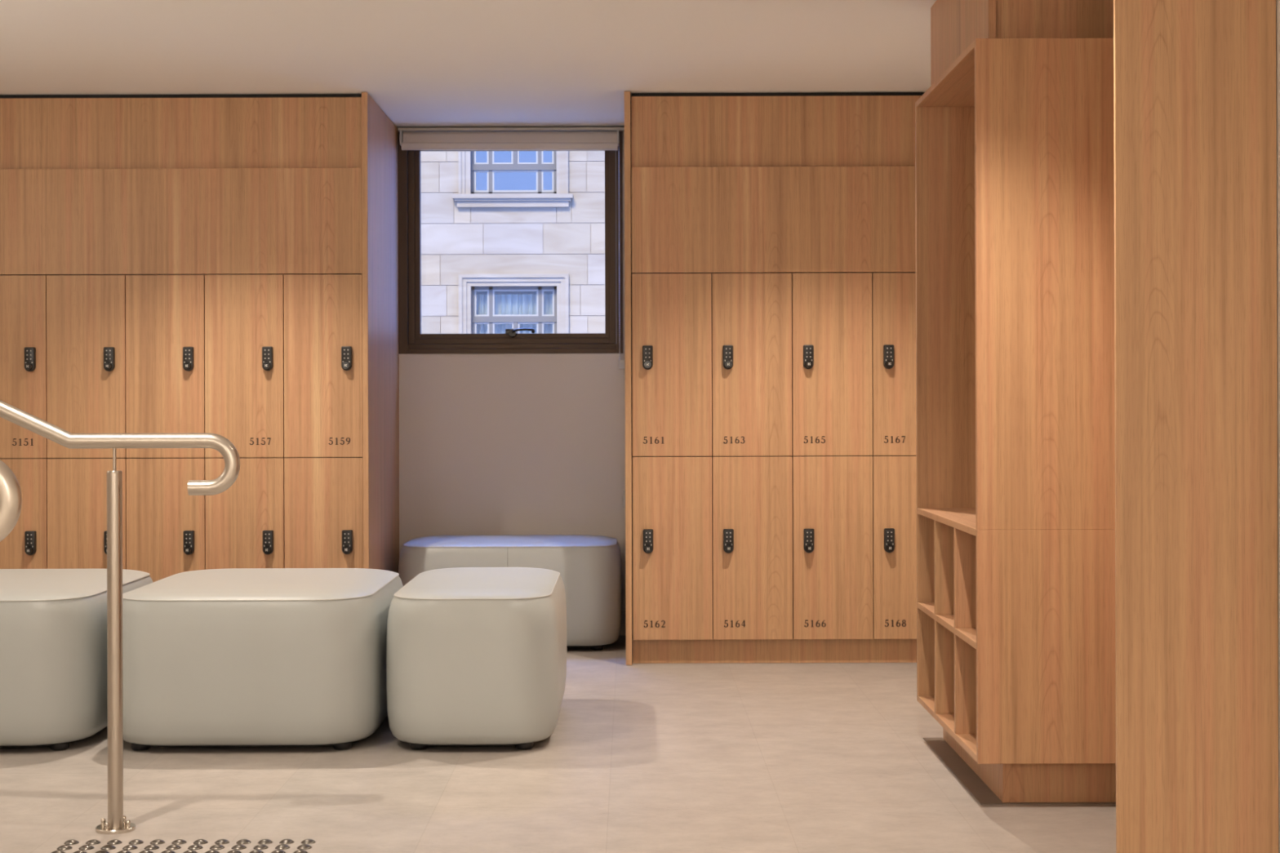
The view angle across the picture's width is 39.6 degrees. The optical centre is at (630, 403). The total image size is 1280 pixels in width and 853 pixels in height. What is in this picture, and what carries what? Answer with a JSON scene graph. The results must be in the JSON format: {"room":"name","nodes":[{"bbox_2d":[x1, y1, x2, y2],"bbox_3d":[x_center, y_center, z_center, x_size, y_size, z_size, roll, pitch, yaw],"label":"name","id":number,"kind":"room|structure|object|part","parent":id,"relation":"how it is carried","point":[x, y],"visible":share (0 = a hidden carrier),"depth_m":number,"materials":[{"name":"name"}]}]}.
{"room":"changing room","nodes":[
{"label":"changing room","id":0,"kind":"room"},
{"bbox_2d":[0,127,843,634],"bbox_3d":[-0.971,-0.099,8.141,4.698,2.304,0.140,0,0,0],"label":"wall","id":1,"kind":"structure","parent":0,"point":[490,443],"depth_m":8.07,"materials":[{"name":"beige paint"}]},
{"bbox_2d":[398,131,622,354],"bbox_3d":[-0.545,-0.731,8.110,1.020,1.011,0.142,0,0,0],"label":"window","id":2,"kind":"structure","parent":1,"relation":"in","point":[411,339],"depth_m":8.09,"materials":[{"name":"brown metal"}]},
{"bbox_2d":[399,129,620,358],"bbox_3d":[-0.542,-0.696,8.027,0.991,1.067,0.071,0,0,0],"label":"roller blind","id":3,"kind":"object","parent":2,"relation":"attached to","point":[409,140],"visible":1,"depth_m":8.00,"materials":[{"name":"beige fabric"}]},
{"bbox_3d":[-0.543,-1.156,8.003,0.972,0.038,0.024,0,0,0],"label":"rail","id":4,"kind":"part","parent":3,"relation":"part of","materials":[{"name":"beige"}]},
{"bbox_3d":[-0.050,-0.677,8.023,0.005,1.026,0.045,0,0,0],"label":"pull chain","id":5,"kind":"part","parent":3,"relation":"part of","materials":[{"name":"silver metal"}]},
{"bbox_2d":[397,127,624,132],"bbox_3d":[-0.539,-1.238,8.047,1.022,0.013,0.043,0,0,0],"label":"trim","id":6,"kind":"structure","parent":1,"relation":"attached to","point":[525,129],"depth_m":8.03,"materials":[{"name":"grey paint"}]},
{"bbox_2d":[619,610,626,635],"bbox_3d":[-0.532,0.998,8.064,1.026,0.108,0.014,0,0,0],"label":"baseboard","id":7,"kind":"structure","parent":1,"relation":"attached to","point":[623,628],"depth_m":8.06,"materials":[{"name":"grey paint"}]},
{"bbox_2d":[0,0,936,128],"bbox_3d":[-0.975,-1.326,2.756,4.898,0.150,10.911,0,0,0],"label":"ceiling","id":8,"kind":"structure","parent":0,"point":[425,64],"depth_m":6.29,"materials":[{"name":"white paint"}]},
{"bbox_2d":[0,93,361,275],"bbox_3d":[-2.199,-0.882,7.165,2.243,0.728,0.062,0,0,0],"label":"bulkhead","id":9,"kind":"object","parent":8,"relation":"attached to","point":[265,184],"visible":0.97,"depth_m":7.13,"materials":[{"name":"brown wood"}]},
{"bbox_3d":[-2.200,-1.060,7.173,2.243,0.339,0.018,0,0,0],"label":"recessed panel","id":10,"kind":"part","parent":9,"relation":"part of","materials":[{"name":"brown wood"}]},
{"bbox_3d":[-2.199,-0.729,7.143,2.243,0.424,0.018,0,0,0],"label":"fascia panel","id":11,"kind":"part","parent":9,"relation":"part of","materials":[{"name":"brown wood"}]},
{"bbox_2d":[631,92,924,273],"bbox_3d":[0.689,-0.890,7.165,1.369,0.728,0.062,0,0,0],"label":"bulkhead","id":12,"kind":"object","parent":8,"relation":"attached to","point":[815,182],"visible":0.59,"depth_m":7.13,"materials":[{"name":"brown wood"}]},
{"bbox_3d":[0.689,-0.738,7.143,1.369,0.424,0.018,0,0,0],"label":"fascia panel","id":13,"kind":"part","parent":12,"relation":"part of","materials":[{"name":"brown wood"}]},
{"bbox_3d":[0.688,-1.069,7.173,1.369,0.339,0.018,0,0,0],"label":"recessed panel","id":14,"kind":"part","parent":12,"relation":"part of","materials":[{"name":"brown wood"}]},
{"bbox_2d":[0,634,1115,852],"bbox_3d":[-0.968,1.113,2.756,4.898,0.120,10.911,0,0,0],"label":"floor","id":15,"kind":"structure","parent":0,"point":[637,757],"depth_m":4.89,"materials":[{"name":"concrete"}]},
{"bbox_2d":[0,459,22,541],"bbox_3d":[-1.750,0.287,2.740,1.623,1.535,0.096,0,0,0],"label":"handrail","id":16,"kind":"object","parent":15,"relation":"on","point":[11,497],"visible":1,"depth_m":2.73,"materials":[{"name":"silver metal"}]},
{"bbox_2d":[0,457,48,568],"bbox_3d":[-2.501,0.590,7.388,0.316,0.736,0.584,0,0,0],"label":"locker","id":17,"kind":"object","parent":15,"relation":"on","point":[25,547],"visible":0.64,"depth_m":7.13,"materials":[{"name":"brown wood"}]},
{"bbox_2d":[0,275,47,457],"bbox_3d":[-2.503,-0.147,7.388,0.316,0.735,0.584,0,0,0],"label":"locker","id":18,"kind":"object","parent":17,"relation":"on","point":[23,298],"visible":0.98,"depth_m":7.13,"materials":[{"name":"brown wood"}]},
{"bbox_2d":[51,850,65,852],"bbox_3d":[-1.340,1.050,4.159,0.036,0.007,0.036,0,0,-25],"label":"stud","id":19,"kind":"object","parent":15,"relation":"on","point":[55,851],"visible":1,"depth_m":4.15,"materials":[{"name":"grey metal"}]},
{"bbox_2d":[57,844,72,850],"bbox_3d":[-1.340,1.050,4.210,0.036,0.007,0.036,0,0,33],"label":"stud","id":20,"kind":"object","parent":15,"relation":"on","point":[63,847],"visible":1,"depth_m":4.20,"materials":[{"name":"grey metal"}]},
{"bbox_2d":[63,839,79,844],"bbox_3d":[-1.340,1.050,4.262,0.036,0.007,0.036,0,0,0],"label":"stud","id":21,"kind":"object","parent":15,"relation":"on","point":[72,842],"visible":1,"depth_m":4.25,"materials":[{"name":"grey metal"}]},
{"bbox_2d":[0,568,152,751],"bbox_3d":[-2.053,0.815,5.815,0.830,0.483,0.990,0,0,0],"label":"ottoman","id":22,"kind":"object","parent":15,"relation":"on","point":[54,687],"visible":0.74,"depth_m":5.37,"materials":[{"name":"grey leather"}]},
{"bbox_3d":[-2.052,1.035,5.815,0.730,0.006,0.890,0,0,0],"label":"board","id":23,"kind":"part","parent":22,"relation":"part of","materials":[{"name":"black fabric"}]},
{"bbox_3d":[-2.053,0.583,5.815,0.781,0.019,0.941,0,0,0],"label":"panel","id":24,"kind":"part","parent":22,"relation":"part of","materials":[{"name":"grey leather"}]},
{"bbox_2d":[73,850,87,852],"bbox_3d":[-1.288,1.050,4.159,0.036,0.007,0.036,0,0,-42],"label":"stud","id":25,"kind":"object","parent":15,"relation":"on","point":[76,851],"visible":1,"depth_m":4.15,"materials":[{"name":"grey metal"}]},
{"bbox_2d":[78,844,93,849],"bbox_3d":[-1.288,1.050,4.210,0.036,0.007,0.036,0,0,15],"label":"stud","id":26,"kind":"object","parent":15,"relation":"on","point":[85,846],"visible":1,"depth_m":4.20,"materials":[{"name":"grey metal"}]},
{"bbox_2d":[47,457,127,568],"bbox_3d":[-2.183,0.589,7.388,0.316,0.736,0.584,0,0,0],"label":"locker","id":27,"kind":"object","parent":15,"relation":"on","point":[77,487],"visible":0.2,"depth_m":7.13,"materials":[{"name":"brown wood"}]},
{"bbox_2d":[46,275,125,457],"bbox_3d":[-2.185,-0.147,7.388,0.316,0.735,0.584,0,0,0],"label":"locker","id":28,"kind":"object","parent":27,"relation":"on","point":[86,314],"visible":0.63,"depth_m":7.13,"materials":[{"name":"brown wood"}]},
{"bbox_2d":[85,839,100,844],"bbox_3d":[-1.288,1.050,4.262,0.036,0.007,0.036,0,0,-17],"label":"stud","id":29,"kind":"object","parent":15,"relation":"on","point":[93,842],"visible":1,"depth_m":4.25,"materials":[{"name":"grey metal"}]},
{"bbox_2d":[95,849,109,852],"bbox_3d":[-1.237,1.050,4.159,0.036,0.007,0.036,0,0,31],"label":"stud","id":30,"kind":"object","parent":15,"relation":"on","point":[101,851],"visible":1,"depth_m":4.15,"materials":[{"name":"grey metal"}]},
{"bbox_2d":[100,844,115,849],"bbox_3d":[-1.237,1.050,4.210,0.036,0.007,0.036,0,0,-2],"label":"stud","id":31,"kind":"object","parent":15,"relation":"on","point":[106,846],"visible":1,"depth_m":4.20,"materials":[{"name":"grey metal"}]},
{"bbox_2d":[106,839,122,844],"bbox_3d":[-1.237,1.050,4.262,0.036,0.007,0.036,0,0,-34],"label":"stud","id":32,"kind":"object","parent":15,"relation":"on","point":[114,842],"visible":1,"depth_m":4.25,"materials":[{"name":"grey metal"}]},
{"bbox_2d":[0,400,239,834],"bbox_3d":[-1.776,0.288,4.394,1.623,1.535,0.096,0,0,0],"label":"handrail","id":33,"kind":"object","parent":15,"relation":"on","point":[117,824],"visible":1,"depth_m":4.38,"materials":[{"name":"silver metal"}]},
{"bbox_3d":[-1.275,0.141,4.394,0.008,0.065,0.008,0,0,0],"label":"rail stem","id":34,"kind":"part","parent":33,"relation":"part of","materials":[{"name":"silver metal"}]},
{"bbox_3d":[-1.274,0.606,4.394,0.037,0.879,0.037,0,0,0],"label":"post","id":35,"kind":"part","parent":33,"relation":"part of","materials":[{"name":"silver metal"}]},
{"bbox_3d":[-1.272,1.049,4.394,0.096,0.009,0.096,0,0,0],"label":"plate","id":36,"kind":"part","parent":33,"relation":"part of","materials":[{"name":"beige"}]},
{"bbox_3d":[-1.777,-0.125,4.394,1.623,0.710,0.037,0,0,0],"label":"rail","id":37,"kind":"part","parent":33,"relation":"part of","materials":[{"name":"silver metal"}]},
{"bbox_2d":[117,849,131,852],"bbox_3d":[-1.185,1.050,4.159,0.036,0.007,0.036,0,0,14],"label":"stud","id":38,"kind":"object","parent":15,"relation":"on","point":[123,851],"visible":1,"depth_m":4.15,"materials":[{"name":"grey metal"}]},
{"bbox_2d":[122,844,137,849],"bbox_3d":[-1.185,1.050,4.210,0.036,0.007,0.036,0,0,-19],"label":"stud","id":39,"kind":"object","parent":15,"relation":"on","point":[127,846],"visible":1,"depth_m":4.20,"materials":[{"name":"grey metal"}]},
{"bbox_2d":[128,839,143,844],"bbox_3d":[-1.185,1.050,4.262,0.036,0.007,0.036,0,0,38],"label":"stud","id":40,"kind":"object","parent":15,"relation":"on","point":[135,842],"visible":1,"depth_m":4.25,"materials":[{"name":"grey metal"}]},
{"bbox_2d":[139,849,153,852],"bbox_3d":[-1.133,1.050,4.159,0.036,0.007,0.036,0,0,-3],"label":"stud","id":41,"kind":"object","parent":15,"relation":"on","point":[144,851],"visible":1,"depth_m":4.15,"materials":[{"name":"grey metal"}]},
{"bbox_2d":[144,844,159,849],"bbox_3d":[-1.133,1.050,4.210,0.036,0.007,0.036,0,0,-36],"label":"stud","id":42,"kind":"object","parent":15,"relation":"on","point":[149,846],"visible":1,"depth_m":4.20,"materials":[{"name":"grey metal"}]},
{"bbox_2d":[150,839,164,844],"bbox_3d":[-1.133,1.050,4.262,0.036,0.007,0.036,0,0,21],"label":"stud","id":43,"kind":"object","parent":15,"relation":"on","point":[156,842],"visible":1,"depth_m":4.25,"materials":[{"name":"grey metal"}]},
{"bbox_2d":[125,457,205,582],"bbox_3d":[-1.866,0.588,7.388,0.316,0.736,0.584,0,0,0],"label":"locker","id":44,"kind":"object","parent":15,"relation":"on","point":[166,525],"visible":0.43,"depth_m":7.13,"materials":[{"name":"brown wood"}]},
{"bbox_2d":[125,275,205,457],"bbox_3d":[-1.868,-0.148,7.388,0.316,0.735,0.584,0,0,0],"label":"locker","id":45,"kind":"object","parent":44,"relation":"on","point":[165,314],"visible":0.59,"depth_m":7.13,"materials":[{"name":"brown wood"}]},
{"bbox_2d":[161,849,175,852],"bbox_3d":[-1.082,1.050,4.159,0.036,0.007,0.036,0,0,-21],"label":"stud","id":46,"kind":"object","parent":15,"relation":"on","point":[166,851],"visible":1,"depth_m":4.16,"materials":[{"name":"grey metal"}]},
{"bbox_2d":[165,844,181,849],"bbox_3d":[-1.082,1.050,4.210,0.036,0.007,0.036,0,0,37],"label":"stud","id":47,"kind":"object","parent":15,"relation":"on","point":[171,846],"visible":1,"depth_m":4.20,"materials":[{"name":"grey metal"}]},
{"bbox_2d":[171,839,186,844],"bbox_3d":[-1.082,1.050,4.262,0.036,0.007,0.036,0,0,4],"label":"stud","id":48,"kind":"object","parent":15,"relation":"on","point":[177,842],"visible":1,"depth_m":4.25,"materials":[{"name":"grey metal"}]},
{"bbox_2d":[182,849,197,852],"bbox_3d":[-1.030,1.049,4.159,0.036,0.007,0.036,0,0,-38],"label":"stud","id":49,"kind":"object","parent":15,"relation":"on","point":[188,851],"visible":1,"depth_m":4.15,"materials":[{"name":"grey metal"}]},
{"bbox_2d":[187,844,203,849],"bbox_3d":[-1.030,1.049,4.210,0.036,0.007,0.036,0,0,20],"label":"stud","id":50,"kind":"object","parent":15,"relation":"on","point":[195,846],"visible":1,"depth_m":4.20,"materials":[{"name":"grey metal"}]},
{"bbox_2d":[193,839,208,844],"bbox_3d":[-1.030,1.049,4.262,0.036,0.007,0.036,0,0,-13],"label":"stud","id":51,"kind":"object","parent":15,"relation":"on","point":[199,841],"visible":1,"depth_m":4.25,"materials":[{"name":"grey metal"}]},
{"bbox_2d":[204,849,219,852],"bbox_3d":[-0.979,1.049,4.159,0.036,0.007,0.036,0,0,35],"label":"stud","id":52,"kind":"object","parent":15,"relation":"on","point":[210,851],"visible":1,"depth_m":4.15,"materials":[{"name":"grey metal"}]},
{"bbox_2d":[209,844,224,849],"bbox_3d":[-0.979,1.049,4.210,0.036,0.007,0.036,0,0,2],"label":"stud","id":53,"kind":"object","parent":15,"relation":"on","point":[217,846],"visible":1,"depth_m":4.20,"materials":[{"name":"grey metal"}]},
{"bbox_2d":[214,839,229,844],"bbox_3d":[-0.979,1.049,4.262,0.036,0.007,0.036,0,0,-30],"label":"stud","id":54,"kind":"object","parent":15,"relation":"on","point":[220,841],"visible":1,"depth_m":4.25,"materials":[{"name":"grey metal"}]},
{"bbox_2d":[226,849,241,852],"bbox_3d":[-0.927,1.049,4.159,0.036,0.007,0.036,0,0,18],"label":"stud","id":55,"kind":"object","parent":15,"relation":"on","point":[232,851],"visible":1,"depth_m":4.15,"materials":[{"name":"grey metal"}]},
{"bbox_2d":[231,844,246,849],"bbox_3d":[-0.927,1.049,4.210,0.036,0.007,0.036,0,0,-15],"label":"stud","id":56,"kind":"object","parent":15,"relation":"on","point":[239,846],"visible":1,"depth_m":4.20,"materials":[{"name":"grey metal"}]},
{"bbox_2d":[235,839,251,844],"bbox_3d":[-0.927,1.049,4.262,0.036,0.007,0.036,0,0,42],"label":"stud","id":57,"kind":"object","parent":15,"relation":"on","point":[242,841],"visible":1,"depth_m":4.25,"materials":[{"name":"grey metal"}]},
{"bbox_2d":[204,457,285,569],"bbox_3d":[-1.549,0.587,7.388,0.316,0.736,0.584,0,0,0],"label":"locker","id":58,"kind":"object","parent":15,"relation":"on","point":[245,522],"visible":0.43,"depth_m":7.13,"materials":[{"name":"brown wood"}]},
{"bbox_2d":[204,275,284,457],"bbox_3d":[-1.551,-0.149,7.388,0.316,0.735,0.584,0,0,0],"label":"locker","id":59,"kind":"object","parent":58,"relation":"on","point":[244,314],"visible":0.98,"depth_m":7.13,"materials":[{"name":"brown wood"}]},
{"bbox_2d":[248,849,263,852],"bbox_3d":[-0.875,1.049,4.159,0.036,0.007,0.036,0,0,1],"label":"stud","id":60,"kind":"object","parent":15,"relation":"on","point":[253,851],"visible":1,"depth_m":4.15,"materials":[{"name":"grey metal"}]},
{"bbox_2d":[253,844,268,849],"bbox_3d":[-0.875,1.049,4.210,0.036,0.007,0.036,0,0,-32],"label":"stud","id":61,"kind":"object","parent":15,"relation":"on","point":[260,846],"visible":1,"depth_m":4.20,"materials":[{"name":"grey metal"}]},
{"bbox_2d":[122,568,403,751],"bbox_3d":[-1.186,0.812,5.808,0.824,0.483,0.985,0,0,0],"label":"ottoman","id":62,"kind":"object","parent":15,"relation":"on","point":[226,657],"visible":0.89,"depth_m":5.33,"materials":[{"name":"grey leather"}]},
{"bbox_3d":[-1.185,1.032,5.808,0.724,0.006,0.885,0,0,0],"label":"board","id":63,"kind":"part","parent":62,"relation":"part of","materials":[{"name":"black fabric"}]},
{"bbox_3d":[-1.186,0.580,5.808,0.775,0.019,0.936,0,0,0],"label":"panel","id":64,"kind":"part","parent":62,"relation":"part of","materials":[{"name":"grey leather"}]},
{"bbox_2d":[257,839,272,844],"bbox_3d":[-0.875,1.049,4.262,0.036,0.007,0.036,0,0,25],"label":"stud","id":65,"kind":"object","parent":15,"relation":"on","point":[263,841],"visible":1,"depth_m":4.25,"materials":[{"name":"grey metal"}]},
{"bbox_2d":[271,849,285,852],"bbox_3d":[-0.824,1.049,4.159,0.036,0.007,0.036,0,0,-16],"label":"stud","id":66,"kind":"object","parent":15,"relation":"on","point":[275,851],"visible":1,"depth_m":4.15,"materials":[{"name":"grey metal"}]},
{"bbox_2d":[275,844,289,849],"bbox_3d":[-0.824,1.049,4.210,0.036,0.007,0.036,0,0,41],"label":"stud","id":67,"kind":"object","parent":15,"relation":"on","point":[282,846],"visible":1,"depth_m":4.20,"materials":[{"name":"grey metal"}]},
{"bbox_2d":[279,839,293,844],"bbox_3d":[-0.824,1.049,4.262,0.036,0.007,0.036,0,0,8],"label":"stud","id":68,"kind":"object","parent":15,"relation":"on","point":[284,841],"visible":1,"depth_m":4.25,"materials":[{"name":"grey metal"}]},
{"bbox_2d":[293,849,307,852],"bbox_3d":[-0.772,1.049,4.159,0.036,0.007,0.036,0,0,-34],"label":"stud","id":69,"kind":"object","parent":15,"relation":"on","point":[297,851],"visible":1,"depth_m":4.15,"materials":[{"name":"grey metal"}]},
{"bbox_2d":[297,844,311,849],"bbox_3d":[-0.772,1.049,4.210,0.036,0.007,0.036,0,0,24],"label":"stud","id":70,"kind":"object","parent":15,"relation":"on","point":[304,846],"visible":1,"depth_m":4.20,"materials":[{"name":"grey metal"}]},
{"bbox_2d":[301,839,315,844],"bbox_3d":[-0.772,1.049,4.262,0.036,0.007,0.036,0,0,-9],"label":"stud","id":71,"kind":"object","parent":15,"relation":"on","point":[305,841],"visible":1,"depth_m":4.25,"materials":[{"name":"grey metal"}]},
{"bbox_2d":[284,457,363,568],"bbox_3d":[-1.231,0.586,7.388,0.316,0.736,0.584,0,0,0],"label":"locker","id":72,"kind":"object","parent":15,"relation":"on","point":[323,495],"visible":0.51,"depth_m":7.13,"materials":[{"name":"brown wood"}]},
{"bbox_2d":[283,274,362,457],"bbox_3d":[-1.234,-0.150,7.388,0.316,0.735,0.584,0,0,0],"label":"locker","id":73,"kind":"object","parent":72,"relation":"on","point":[323,313],"visible":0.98,"depth_m":7.13,"materials":[{"name":"brown wood"}]},
{"bbox_2d":[361,92,399,573],"bbox_3d":[-1.062,-0.097,7.597,0.024,2.298,0.946,0,0,0],"label":"end panel","id":74,"kind":"object","parent":15,"relation":"on","point":[380,135],"visible":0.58,"depth_m":7.46,"materials":[{"name":"brown wood"}]},
{"bbox_2d":[386,567,566,750],"bbox_3d":[-0.485,0.809,5.808,0.530,0.485,0.985,0,0,0],"label":"ottoman","id":75,"kind":"object","parent":15,"relation":"on","point":[477,656],"visible":1,"depth_m":5.33,"materials":[{"name":"grey leather"}]},
{"bbox_3d":[-0.484,1.030,5.808,0.430,0.006,0.885,0,0,0],"label":"board","id":76,"kind":"part","parent":75,"relation":"part of","materials":[{"name":"black fabric"}]},
{"bbox_3d":[-0.485,0.576,5.808,0.481,0.020,0.936,0,0,0],"label":"panel","id":77,"kind":"part","parent":75,"relation":"part of","materials":[{"name":"grey leather"}]},
{"bbox_2d":[398,534,622,650],"bbox_3d":[-0.517,0.818,7.763,0.958,0.468,0.567,0,0,0],"label":"ottoman","id":78,"kind":"object","parent":15,"relation":"on","point":[589,567],"visible":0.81,"depth_m":7.50,"materials":[{"name":"grey leather"}]},
{"bbox_3d":[-0.517,0.594,7.763,0.909,0.020,0.516,0,0,0],"label":"panel","id":79,"kind":"part","parent":78,"relation":"part of","materials":[{"name":"grey plastic"}]},
{"bbox_3d":[-0.516,1.030,7.763,0.858,0.006,0.465,0,0,0],"label":"board","id":80,"kind":"part","parent":78,"relation":"part of","materials":[{"name":"black fabric"}]},
{"bbox_2d":[624,91,631,665],"bbox_3d":[-0.009,-0.100,7.597,0.025,2.298,0.946,0,0,0],"label":"end panel","id":81,"kind":"object","parent":15,"relation":"on","point":[627,94],"visible":1,"depth_m":7.12,"materials":[{"name":"brown wood"}]},
{"bbox_2d":[618,360,625,380],"bbox_3d":[-0.037,-0.150,8.023,0.030,0.090,0.052,0,0,0],"label":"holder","id":82,"kind":"object","parent":81,"relation":"attached to","point":[621,362],"visible":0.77,"depth_m":8.00,"materials":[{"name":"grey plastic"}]},
{"bbox_2d":[622,489,625,508],"bbox_3d":[-0.028,0.429,7.950,0.014,0.077,0.100,0,0,0],"label":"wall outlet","id":83,"kind":"object","parent":81,"relation":"attached to","point":[624,491],"visible":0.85,"depth_m":7.90,"materials":[{"name":"grey plastic"}]},
{"bbox_2d":[631,455,712,639],"bbox_3d":[0.169,0.582,7.388,0.321,0.736,0.584,0,0,0],"label":"locker","id":84,"kind":"object","parent":15,"relation":"on","point":[673,510],"visible":1,"depth_m":7.13,"materials":[{"name":"brown wood"}]},
{"bbox_2d":[631,273,711,456],"bbox_3d":[0.167,-0.154,7.388,0.321,0.735,0.584,0,0,0],"label":"locker","id":85,"kind":"object","parent":84,"relation":"on","point":[672,313],"visible":1,"depth_m":7.13,"materials":[{"name":"brown wood"}]},
{"bbox_2d":[711,456,792,639],"bbox_3d":[0.491,0.581,7.388,0.321,0.736,0.584,0,0,0],"label":"locker","id":86,"kind":"object","parent":15,"relation":"on","point":[752,496],"visible":0.99,"depth_m":7.13,"materials":[{"name":"brown wood"}]},
{"bbox_2d":[711,273,792,456],"bbox_3d":[0.489,-0.155,7.388,0.321,0.735,0.584,0,0,0],"label":"locker","id":87,"kind":"object","parent":86,"relation":"on","point":[752,313],"visible":0.98,"depth_m":7.13,"materials":[{"name":"brown wood"}]},
{"bbox_2d":[632,639,916,663],"bbox_3d":[0.695,0.998,7.183,1.369,0.098,0.016,0,0,0],"label":"kickboard","id":88,"kind":"object","parent":15,"relation":"on","point":[746,651],"visible":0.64,"depth_m":7.17,"materials":[{"name":"brown wood"}]},
{"bbox_2d":[791,455,873,639],"bbox_3d":[0.814,0.580,7.388,0.321,0.736,0.584,0,0,0],"label":"locker","id":89,"kind":"object","parent":15,"relation":"on","point":[833,495],"visible":0.98,"depth_m":7.13,"materials":[{"name":"brown wood"}]},
{"bbox_2d":[791,272,872,456],"bbox_3d":[0.811,-0.156,7.388,0.321,0.735,0.584,0,0,0],"label":"locker","id":90,"kind":"object","parent":89,"relation":"on","point":[832,336],"visible":0.97,"depth_m":7.13,"materials":[{"name":"brown wood"}]},
{"bbox_2d":[871,455,916,639],"bbox_3d":[1.136,0.579,7.388,0.321,0.736,0.584,0,0,0],"label":"locker","id":91,"kind":"object","parent":15,"relation":"on","point":[894,477],"visible":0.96,"depth_m":7.13,"materials":[{"name":"brown wood"}]},
{"bbox_2d":[871,272,915,455],"bbox_3d":[1.134,-0.157,7.388,0.321,0.735,0.584,0,0,0],"label":"locker","id":92,"kind":"object","parent":91,"relation":"on","point":[893,294],"visible":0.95,"depth_m":7.13,"materials":[{"name":"brown wood"}]},
{"bbox_2d":[915,38,1115,802],"bbox_3d":[1.131,0.053,5.059,0.479,1.985,0.972,0,0,0],"label":"open shelf unit","id":93,"kind":"object","parent":15,"relation":"on","point":[1015,139],"visible":0.74,"depth_m":4.57,"materials":[{"name":"brown wood"}]},
{"bbox_3d":[1.131,-0.006,5.536,0.479,1.866,0.018,0,0,0],"label":"panel","id":94,"kind":"part","parent":93,"relation":"part of","materials":[{"name":"brown wood"}]},
{"bbox_3d":[1.127,0.627,5.059,0.467,0.018,0.936,0,0,0],"label":"shelf","id":95,"kind":"part","parent":93,"relation":"part of","materials":[{"name":"brown wood"}]},
{"bbox_3d":[1.126,0.334,5.059,0.467,0.018,0.936,0,0,0],"label":"shelf","id":96,"kind":"part","parent":93,"relation":"part of","materials":[{"name":"brown wood"}]},
{"bbox_2d":[930,0,1113,85],"bbox_3d":[1.164,-1.098,5.190,0.420,0.316,0.908,0,0,0],"label":"panel","id":97,"kind":"object","parent":93,"relation":"on","point":[955,24],"visible":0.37,"depth_m":4.75,"materials":[{"name":"brown wood"}]},
{"bbox_3d":[0.964,-1.098,5.190,0.020,0.316,0.908,0,0,0],"label":"panel","id":98,"kind":"part","parent":97,"relation":"part of","materials":[{"name":"brown wood"}]},
{"bbox_3d":[1.174,-1.098,4.761,0.400,0.316,0.018,0,0,0],"label":"panel","id":99,"kind":"part","parent":97,"relation":"part of","materials":[{"name":"brown wood"}]},
{"bbox_3d":[1.130,-0.307,4.582,0.479,1.264,0.018,0,0,0],"label":"panel","id":100,"kind":"part","parent":93,"relation":"part of","materials":[{"name":"brown wood"}]},
{"bbox_3d":[1.132,0.626,4.582,0.479,0.602,0.018,0,0,0],"label":"panel","id":101,"kind":"part","parent":93,"relation":"part of","materials":[{"name":"brown wood"}]},
{"bbox_2d":[923,737,1115,804],"bbox_3d":[1.148,1.045,5.100,0.466,0.002,0.920,0,0,0],"label":"floor strip","id":102,"kind":"object","parent":15,"relation":"on","point":[966,775],"visible":0.82,"depth_m":4.97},
{"bbox_2d":[1113,0,1278,852],"bbox_3d":[1.204,-0.105,4.175,0.344,2.302,0.790,0,0,0],"label":"wood wall panel","id":103,"kind":"object","parent":15,"relation":"on","point":[1195,81],"visible":1,"depth_m":3.78,"materials":[{"name":"brown wood"}]},
{"bbox_2d":[1275,0,1279,852],"bbox_3d":[1.438,-0.106,2.736,0.120,2.304,10.671,0,0,0],"label":"wall","id":104,"kind":"structure","parent":0,"point":[1277,2],"depth_m":3.78,"materials":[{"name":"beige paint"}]},
{"label":"outside","id":105,"kind":"structure","parent":0,"visible":0},
{"bbox_3d":[0.021,7.100,26.685,80.000,0.100,36.629,0,0,0],"label":"street","id":106,"kind":"object","parent":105,"visible":0},
{"bbox_2d":[421,151,616,333],"bbox_3d":[-1.567,-2.778,30.720,26.330,19.283,1.760,0,0,0],"label":"stone building","id":107,"kind":"structure","parent":106,"relation":"on","point":[510,239],"depth_m":30.00,"materials":[{"name":"stone"}]},
{"bbox_3d":[-2.801,-4.829,29.965,0.200,2.600,0.070,0,0,0],"label":"architrave","id":108,"kind":"part","parent":107,"relation":"part of","materials":[{"name":"stone"}]},
{"bbox_3d":[-1.981,-3.413,29.980,2.021,0.213,0.280,0,0,0],"label":"window sill","id":109,"kind":"part","parent":107,"relation":"part of","materials":[{"name":"stone"}]},
{"bbox_3d":[-1.975,-4.832,30.158,1.351,2.500,0.006,0,0,0],"label":"pane","id":110,"kind":"part","parent":107,"relation":"part of","materials":[{"name":"blue glass"}]},
{"bbox_3d":[-1.963,-0.779,29.962,1.851,2.800,0.075,0,0,0],"label":"architrave","id":111,"kind":"part","parent":107,"relation":"part of","materials":[{"name":"stone"}]},
{"bbox_3d":[-1.975,-4.832,30.157,1.351,2.500,0.035,0,0,0],"label":"sash","id":112,"kind":"part","parent":107,"relation":"part of","materials":[{"name":"grey"}]},
{"bbox_3d":[-1.963,-0.679,30.157,1.351,2.500,0.035,0,0,0],"label":"sash","id":113,"kind":"part","parent":107,"relation":"part of","materials":[{"name":"grey"}]},
{"bbox_2d":[476,293,552,333],"bbox_3d":[-1.963,-0.644,30.290,1.351,2.430,0.089,0,0,0],"label":"window","id":114,"kind":"structure","parent":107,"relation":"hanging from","point":[509,304],"depth_m":30.29,"materials":[{"name":"glass"}]},
{"bbox_3d":[-1.150,-4.834,29.965,0.200,2.600,0.070,0,0,0],"label":"architrave","id":115,"kind":"part","parent":107,"relation":"part of","materials":[{"name":"stone"}]}
]}

